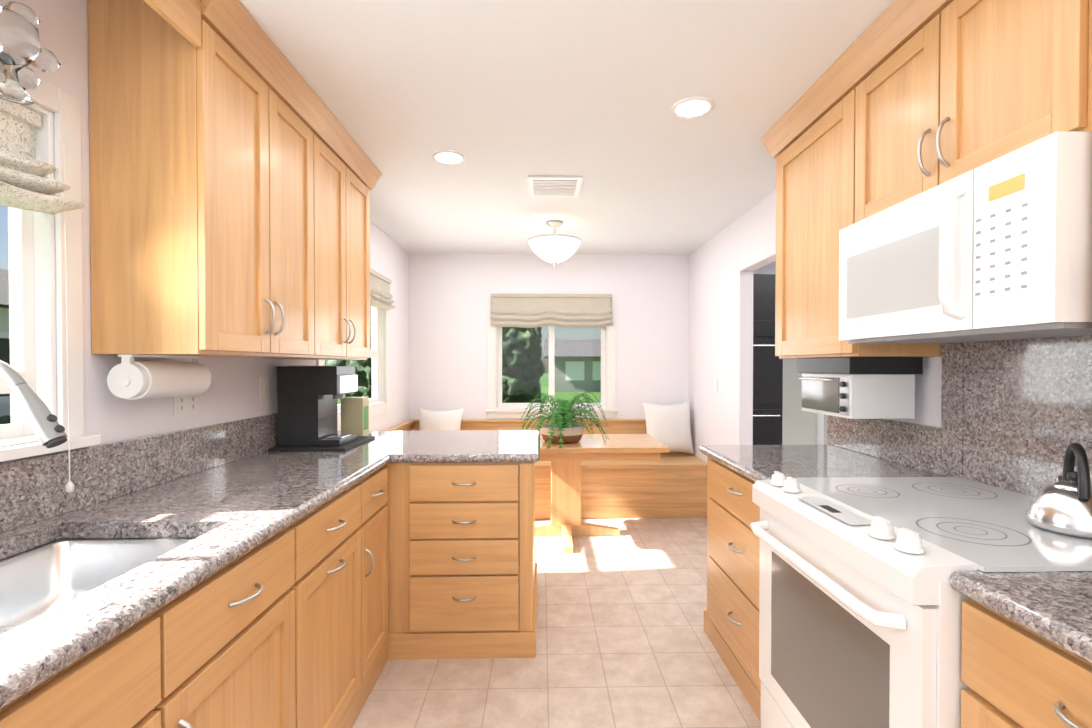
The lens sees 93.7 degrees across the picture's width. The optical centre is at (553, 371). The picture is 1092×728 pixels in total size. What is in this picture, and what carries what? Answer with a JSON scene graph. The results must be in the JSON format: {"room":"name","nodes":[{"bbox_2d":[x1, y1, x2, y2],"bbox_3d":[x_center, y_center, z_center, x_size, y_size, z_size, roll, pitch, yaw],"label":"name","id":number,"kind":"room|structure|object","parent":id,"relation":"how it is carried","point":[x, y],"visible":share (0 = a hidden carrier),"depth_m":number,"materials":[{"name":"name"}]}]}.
{"room":"kitchen","nodes":[
{"label":"kitchen","id":0,"kind":"room"},
{"bbox_2d":[0,0,409,454],"bbox_3d":[-1.389,0.091,1.676,0.100,2.430,6.920,0,1,-1],"label":"wall","id":1,"kind":"structure","parent":0,"point":[231,393],"depth_m":1.70,"materials":[{"name":"white paint"}]},
{"bbox_2d":[0,0,60,104],"bbox_3d":[-1.261,-0.777,1.185,0.128,0.286,0.196,0,1,-1],"label":"ornament","id":2,"kind":"object","parent":1,"relation":"attached to","point":[21,49],"visible":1,"depth_m":1.18,"materials":[{"name":"clear glass"}]},
{"bbox_2d":[0,63,100,461],"bbox_3d":[-1.346,-0.268,0.790,0.145,0.963,1.325,0,1,-1],"label":"window","id":3,"kind":"structure","parent":1,"relation":"in","point":[34,237],"depth_m":1.36,"materials":[{"name":"white"}]},
{"bbox_2d":[0,99,85,214],"bbox_3d":[-1.283,-0.528,0.788,0.138,0.278,1.116,0,1,-1],"label":"valance","id":4,"kind":"object","parent":3,"relation":"attached to","point":[25,184],"visible":1,"depth_m":1.27,"materials":[{"name":"beige fabric"}]},
{"bbox_2d":[63,135,73,492],"bbox_3d":[-1.276,-0.150,1.345,0.018,0.940,0.017,0,1,-1],"label":"blind cord","id":5,"kind":"object","parent":3,"relation":"hanging from","point":[69,486],"visible":0.88,"depth_m":1.34,"materials":[{"name":"white fabric"}]},
{"bbox_2d":[0,413,277,531],"bbox_3d":[-1.313,0.300,1.132,0.022,0.165,3.625,0,1,-1],"label":"backsplash","id":6,"kind":"structure","parent":1,"relation":"attached to","point":[102,471],"depth_m":1.61,"materials":[{"name":"grey stone"}]},
{"bbox_2d":[174,395,197,416],"bbox_3d":[-1.338,0.113,1.867,0.008,0.090,0.120,0,1,-1],"label":"electrical outlet","id":7,"kind":"object","parent":1,"relation":"attached to","point":[185,405],"visible":0.85,"depth_m":1.86,"materials":[{"name":"white plastic"}]},
{"bbox_2d":[88,0,323,359],"bbox_3d":[-1.180,-0.591,1.863,0.323,1.068,0.781,0,1,-1],"label":"upper cabinet","id":8,"kind":"object","parent":1,"relation":"attached to","point":[235,174],"depth_m":1.48,"materials":[{"name":"brown wood"}]},
{"bbox_2d":[259,378,268,402],"bbox_3d":[-1.350,0.085,2.394,0.010,0.115,0.075,0,1,-1],"label":"light switch","id":9,"kind":"object","parent":1,"relation":"attached to","point":[264,388],"visible":1,"depth_m":2.38,"materials":[{"name":"white plastic"}]},
{"bbox_2d":[324,116,371,359],"bbox_3d":[-1.195,-0.598,2.522,0.323,1.068,0.781,0,1,-1],"label":"upper cabinet","id":10,"kind":"object","parent":1,"relation":"attached to","point":[347,176],"depth_m":2.55,"materials":[{"name":"brown wood"}]},
{"bbox_2d":[316,268,388,427],"bbox_3d":[-1.427,-0.217,3.632,0.116,1.130,1.370,0,1,-1],"label":"window","id":11,"kind":"structure","parent":1,"relation":"in","point":[379,400],"depth_m":4.21,"materials":[{"name":"white"}]},
{"bbox_2d":[370,268,395,309],"bbox_3d":[-1.331,-0.622,3.629,0.070,0.275,1.291,0,1,-1],"label":"window blind","id":12,"kind":"object","parent":11,"relation":"attached to","point":[381,296],"visible":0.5,"depth_m":3.98,"materials":[{"name":"fabric"}]},
{"bbox_2d":[352,518,760,727],"bbox_3d":[1.295,1.335,1.753,5.470,0.060,6.920,0,1,-1],"label":"floor","id":13,"kind":"structure","parent":0,"point":[623,640],"depth_m":2.28,"materials":[{"name":"tile"}]},
{"bbox_2d":[92,480,371,727],"bbox_3d":[-1.030,0.861,1.679,0.613,0.890,0.638,0,1,-1],"label":"base cabinet","id":14,"kind":"object","parent":13,"relation":"on","point":[295,651],"depth_m":1.39,"materials":[{"name":"brown wood"}]},
{"bbox_2d":[0,452,391,719],"bbox_3d":[-1.003,0.406,0.810,0.627,0.040,2.964,0,1,-1],"label":"countertop","id":15,"kind":"structure","parent":14,"relation":"on","point":[237,509],"depth_m":1.25,"materials":[{"name":"grey stone"}]},
{"bbox_2d":[0,360,66,519],"bbox_3d":[-1.116,0.173,0.973,0.327,0.422,0.103,0,1,-1],"label":"faucet","id":16,"kind":"object","parent":15,"relation":"on","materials":[{"name":"silver metal"}]},
{"bbox_2d":[372,468,387,688],"bbox_3d":[-1.040,0.856,2.079,0.613,0.890,0.398,0,1,-1],"label":"base cabinet","id":17,"kind":"object","parent":13,"relation":"on","point":[380,481],"depth_m":2.19,"materials":[{"name":"brown wood"}]},
{"bbox_2d":[383,427,462,430],"bbox_3d":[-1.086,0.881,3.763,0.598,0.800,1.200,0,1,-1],"label":"bench","id":18,"kind":"object","parent":13,"relation":"on","point":[391,428],"depth_m":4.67,"materials":[{"name":"brown wood"}]},
{"bbox_2d":[388,460,535,658],"bbox_3d":[-0.435,0.849,2.685,0.665,0.890,0.885,0,1,-1],"label":"base cabinet","id":19,"kind":"object","parent":13,"relation":"on","point":[462,565],"depth_m":2.31,"materials":[{"name":"brown wood"}]},
{"bbox_2d":[268,430,539,461],"bbox_3d":[-0.716,0.384,2.707,1.290,0.040,0.856,0,1,-1],"label":"countertop","id":20,"kind":"structure","parent":19,"relation":"on","point":[458,444],"depth_m":2.55,"materials":[{"name":"grey stone"}]},
{"bbox_2d":[268,365,374,450],"bbox_3d":[-1.145,0.166,2.572,0.355,0.397,0.420,0,1,-1],"label":"coffee maker","id":21,"kind":"object","parent":20,"relation":"on","point":[309,396],"visible":1,"depth_m":2.42,"materials":[{"name":"black plastic"}]},
{"bbox_2d":[341,397,368,435],"bbox_3d":[-1.106,0.251,2.854,0.122,0.220,0.100,0,1,-1],"label":"box","id":22,"kind":"object","parent":20,"relation":"on","point":[354,415],"visible":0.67,"depth_m":2.81,"materials":[{"name":"beige cardboard"}]},
{"bbox_2d":[393,419,706,518],"bbox_3d":[-0.025,0.870,4.732,2.766,0.800,0.688,0,1,-1],"label":"bench","id":23,"kind":"object","parent":13,"relation":"on","point":[671,485],"depth_m":4.45,"materials":[{"name":"brown wood"}]},
{"bbox_2d":[418,407,463,430],"bbox_3d":[-1.073,0.564,4.828,0.464,0.456,0.216,0,1,-1],"label":"pillow","id":24,"kind":"object","parent":23,"relation":"on","point":[431,420],"visible":0.54,"depth_m":4.77,"materials":[{"name":"fabric"}]},
{"bbox_2d":[642,401,694,453],"bbox_3d":[1.097,0.536,4.881,0.521,0.514,0.208,0,1,-16],"label":"pillow","id":25,"kind":"object","parent":23,"relation":"on","point":[668,426],"visible":0.9,"depth_m":4.81,"materials":[{"name":"fabric"}]},
{"bbox_2d":[535,434,668,553],"bbox_3d":[0.243,0.903,3.969,1.130,0.752,0.750,0,1,-1],"label":"table","id":26,"kind":"object","parent":13,"relation":"on","point":[566,523],"visible":0.77,"depth_m":3.95,"materials":[{"name":"brown wood"}]},
{"bbox_2d":[521,391,608,448],"bbox_3d":[0.078,0.335,3.865,0.689,0.382,0.695,0,1,-1],"label":"potted plant","id":27,"kind":"object","parent":26,"relation":"on","point":[559,429],"visible":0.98,"depth_m":3.80,"materials":[{"name":"green plant"}]},
{"bbox_2d":[753,274,782,444],"bbox_3d":[1.760,0.210,4.737,0.440,2.120,0.746,0,1,-1],"label":"refrigerator","id":28,"kind":"object","parent":13,"relation":"on","point":[767,394],"depth_m":4.42,"materials":[{"name":"black metal"}]},
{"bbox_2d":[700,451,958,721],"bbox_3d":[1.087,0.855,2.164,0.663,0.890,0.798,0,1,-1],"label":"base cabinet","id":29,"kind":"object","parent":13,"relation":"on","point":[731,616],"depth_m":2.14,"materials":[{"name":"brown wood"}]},
{"bbox_2d":[703,443,958,479],"bbox_3d":[1.088,0.389,2.173,0.661,0.040,0.828,0,1,-1],"label":"countertop","id":30,"kind":"structure","parent":29,"relation":"on","point":[761,461],"depth_m":2.10,"materials":[{"name":"grey stone"}]},
{"bbox_2d":[750,471,1091,727],"bbox_3d":[1.029,0.819,1.381,0.775,0.980,0.784,0,1,-1],"label":"range","id":31,"kind":"object","parent":13,"relation":"on","point":[861,599],"visible":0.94,"depth_m":1.24,"materials":[{"name":"white metal"}]},
{"bbox_2d":[1025,443,1091,538],"bbox_3d":[1.223,0.267,1.208,0.172,0.204,0.190,0,1,-1],"label":"kettle","id":32,"kind":"object","parent":31,"relation":"on","point":[1062,505],"visible":1,"depth_m":1.17,"materials":[{"name":"silver metal"}]},
{"bbox_2d":[950,579,1091,727],"bbox_3d":[1.121,0.871,0.723,0.663,0.890,0.556,0,1,-1],"label":"base cabinet","id":33,"kind":"object","parent":13,"relation":"on","point":[1018,673],"depth_m":0.87,"materials":[{"name":"brown wood"}]},
{"bbox_2d":[959,571,1091,654],"bbox_3d":[1.134,0.413,0.187,0.661,0.040,1.618,0,1,-1],"label":"countertop","id":34,"kind":"structure","parent":33,"relation":"on","point":[1060,602],"depth_m":0.88,"materials":[{"name":"grey stone"}]},
{"bbox_2d":[239,0,893,254],"bbox_3d":[1.295,-1.140,1.724,5.470,0.030,6.920,0,1,-1],"label":"ceiling","id":35,"kind":"structure","parent":0,"point":[506,98],"depth_m":2.13,"materials":[{"name":"white paint"}]},
{"bbox_2d":[432,150,465,164],"bbox_3d":[-0.553,-1.132,2.711,0.180,0.007,0.180,0,1,-1],"label":"recessed light","id":36,"kind":"object","parent":35,"relation":"in","point":[445,157],"visible":1,"depth_m":2.70,"materials":[{"name":"white"}]},
{"bbox_2d":[527,220,581,267],"bbox_3d":[0.008,-0.974,3.937,0.422,0.351,0.422,0,1,-1],"label":"semi-flush ceiling light","id":37,"kind":"object","parent":35,"relation":"attached to","point":[554,248],"visible":1,"depth_m":3.82,"materials":[{"name":"white glass"}]},
{"bbox_2d":[528,176,582,197],"bbox_3d":[0.007,-1.133,3.144,0.320,0.016,0.340,0,1,-1],"label":"ceiling vent","id":38,"kind":"object","parent":35,"relation":"in","point":[555,186],"visible":1,"depth_m":3.10,"materials":[{"name":"white metal"}]},
{"bbox_2d":[671,97,713,118],"bbox_3d":[0.594,-1.126,2.188,0.180,0.007,0.180,0,1,-1],"label":"recessed light","id":39,"kind":"object","parent":35,"relation":"in","point":[693,107],"visible":1,"depth_m":2.18,"materials":[{"name":"white"}]},
{"bbox_2d":[409,253,775,418],"bbox_3d":[1.216,0.050,5.147,5.470,2.430,0.100,0,1,-1],"label":"wall","id":40,"kind":"structure","parent":0,"point":[447,332],"depth_m":5.05,"materials":[{"name":"white paint"}]},
{"bbox_2d":[485,292,617,417],"bbox_3d":[-0.019,-0.168,5.093,1.310,1.243,0.145,0,1,-1],"label":"window","id":41,"kind":"structure","parent":40,"relation":"in","point":[497,407],"depth_m":5.07,"materials":[{"name":"white"}]},
{"bbox_2d":[490,294,612,327],"bbox_3d":[-0.017,-0.598,5.007,1.191,0.335,0.070,0,1,-1],"label":"window blind","id":42,"kind":"object","parent":41,"relation":"attached to","point":[559,310],"visible":1,"depth_m":5.02,"materials":[{"name":"fabric"}]},
{"bbox_2d":[783,362,825,444],"bbox_3d":[2.700,0.190,5.176,1.170,2.120,0.116,0,1,-1],"label":"wall panel","id":43,"kind":"object","parent":40,"relation":"in","point":[819,430],"depth_m":5.17,"materials":[{"name":"white"}]},
{"bbox_2d":[689,190,941,461],"bbox_3d":[1.481,0.090,1.693,0.100,2.430,6.820,0,1,-1],"label":"wall","id":44,"kind":"structure","parent":0,"point":[726,262],"depth_m":3.98,"materials":[{"name":"white paint"}]},
{"bbox_2d":[714,379,717,392],"bbox_3d":[1.364,0.118,4.299,0.010,0.115,0.075,0,1,-1],"label":"light switch","id":45,"kind":"object","parent":44,"relation":"attached to","point":[715,385],"visible":1,"depth_m":4.29,"materials":[{"name":"white plastic"}]},
{"bbox_2d":[773,76,941,359],"bbox_3d":[1.246,-0.595,2.160,0.343,1.068,0.620,0,1,-1],"label":"upper cabinet","id":46,"kind":"object","parent":44,"relation":"attached to","point":[803,145],"depth_m":2.20,"materials":[{"name":"brown wood"}]},
{"bbox_2d":[797,360,920,418],"bbox_3d":[1.241,0.059,2.122,0.251,0.234,0.370,0,1,-1],"label":"toaster oven","id":47,"kind":"object","parent":44,"relation":"attached to","point":[851,389],"depth_m":1.94,"materials":[{"name":"white metal"}]},
{"bbox_2d":[833,0,924,195],"bbox_3d":[1.232,-0.815,1.602,0.398,0.614,0.484,0,1,-1],"label":"upper cabinet","id":48,"kind":"object","parent":44,"relation":"attached to","point":[879,81],"depth_m":1.69,"materials":[{"name":"brown wood"}]},
{"bbox_2d":[827,415,946,474],"bbox_3d":[1.435,0.169,0.987,0.022,0.428,3.210,0,1,-1],"label":"backsplash","id":49,"kind":"structure","parent":44,"relation":"attached to","point":[913,444],"depth_m":2.10,"materials":[{"name":"grey stone"}]},
{"bbox_2d":[817,132,1066,343],"bbox_3d":[1.194,-0.345,1.560,0.431,0.468,0.572,0,1,-1],"label":"microwave","id":50,"kind":"object","parent":44,"relation":"attached to","point":[933,176],"depth_m":1.54,"materials":[{"name":"white plastic"}]},
{"bbox_2d":[925,0,1084,143],"bbox_3d":[1.240,-0.811,1.228,0.398,0.614,0.332,0,1,-1],"label":"upper cabinet","id":51,"kind":"object","parent":44,"relation":"attached to","point":[984,58],"depth_m":1.27,"materials":[{"name":"brown wood"}]},
{"bbox_2d":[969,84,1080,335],"bbox_3d":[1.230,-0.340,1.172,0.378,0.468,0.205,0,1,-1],"label":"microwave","id":52,"kind":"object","parent":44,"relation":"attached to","point":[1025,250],"depth_m":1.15,"materials":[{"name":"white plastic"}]},
{"bbox_2d":[1069,0,1091,335],"bbox_3d":[1.277,-0.579,0.831,0.343,1.068,0.463,0,1,-1],"label":"upper cabinet","id":53,"kind":"object","parent":44,"relation":"attached to","point":[1086,141],"depth_m":1.07,"materials":[{"name":"brown wood"}]},
{"label":"outside","id":54,"kind":"structure","parent":0,"visible":0},
{"bbox_2d":[337,373,600,404],"bbox_3d":[-0.864,1.289,39.955,120.000,0.060,160.000,0,1,-1],"label":"ground","id":55,"kind":"structure","parent":54,"point":[544,381],"depth_m":31.01,"materials":[{"name":"green plant"}]},
{"bbox_2d":[0,415,10,424],"bbox_3d":[-9.238,1.130,4.757,1.474,1.093,26.653,0,1,-1],"label":"hedge","id":56,"kind":"object","parent":55,"relation":"on","point":[7,419],"depth_m":8.23,"materials":[{"name":"green plant"}]},
{"bbox_2d":[0,269,10,416],"bbox_3d":[-13.315,-0.391,5.632,6.700,4.100,33.000,0,1,-1],"label":"house","id":57,"kind":"structure","parent":55,"relation":"on","point":[5,407],"depth_m":9.93,"materials":[{"name":"white paint"}]},
{"bbox_2d":[326,360,544,376],"bbox_3d":[0.080,-0.662,57.819,85.158,3.750,9.732,0,1,-1],"label":"trees","id":58,"kind":"object","parent":55,"relation":"on","point":[337,362],"depth_m":57.04,"materials":[{"name":"green plant"}]},
{"bbox_2d":[345,321,541,402],"bbox_3d":[-1.884,0.393,9.204,3.376,2.529,1.813,0,1,-1],"label":"hedge","id":59,"kind":"object","parent":55,"relation":"on","point":[519,384],"depth_m":8.61,"materials":[{"name":"green plant"}]},
{"bbox_2d":[544,339,600,391],"bbox_3d":[4.231,-0.569,38.052,9.900,3.700,9.200,0,1,-1],"label":"house","id":60,"kind":"structure","parent":55,"relation":"on","point":[571,358],"depth_m":34.00,"materials":[{"name":"grey paint"}]},
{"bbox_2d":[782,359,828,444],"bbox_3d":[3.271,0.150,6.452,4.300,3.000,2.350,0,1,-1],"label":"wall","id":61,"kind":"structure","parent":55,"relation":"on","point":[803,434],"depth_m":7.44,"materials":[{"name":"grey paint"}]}
]}

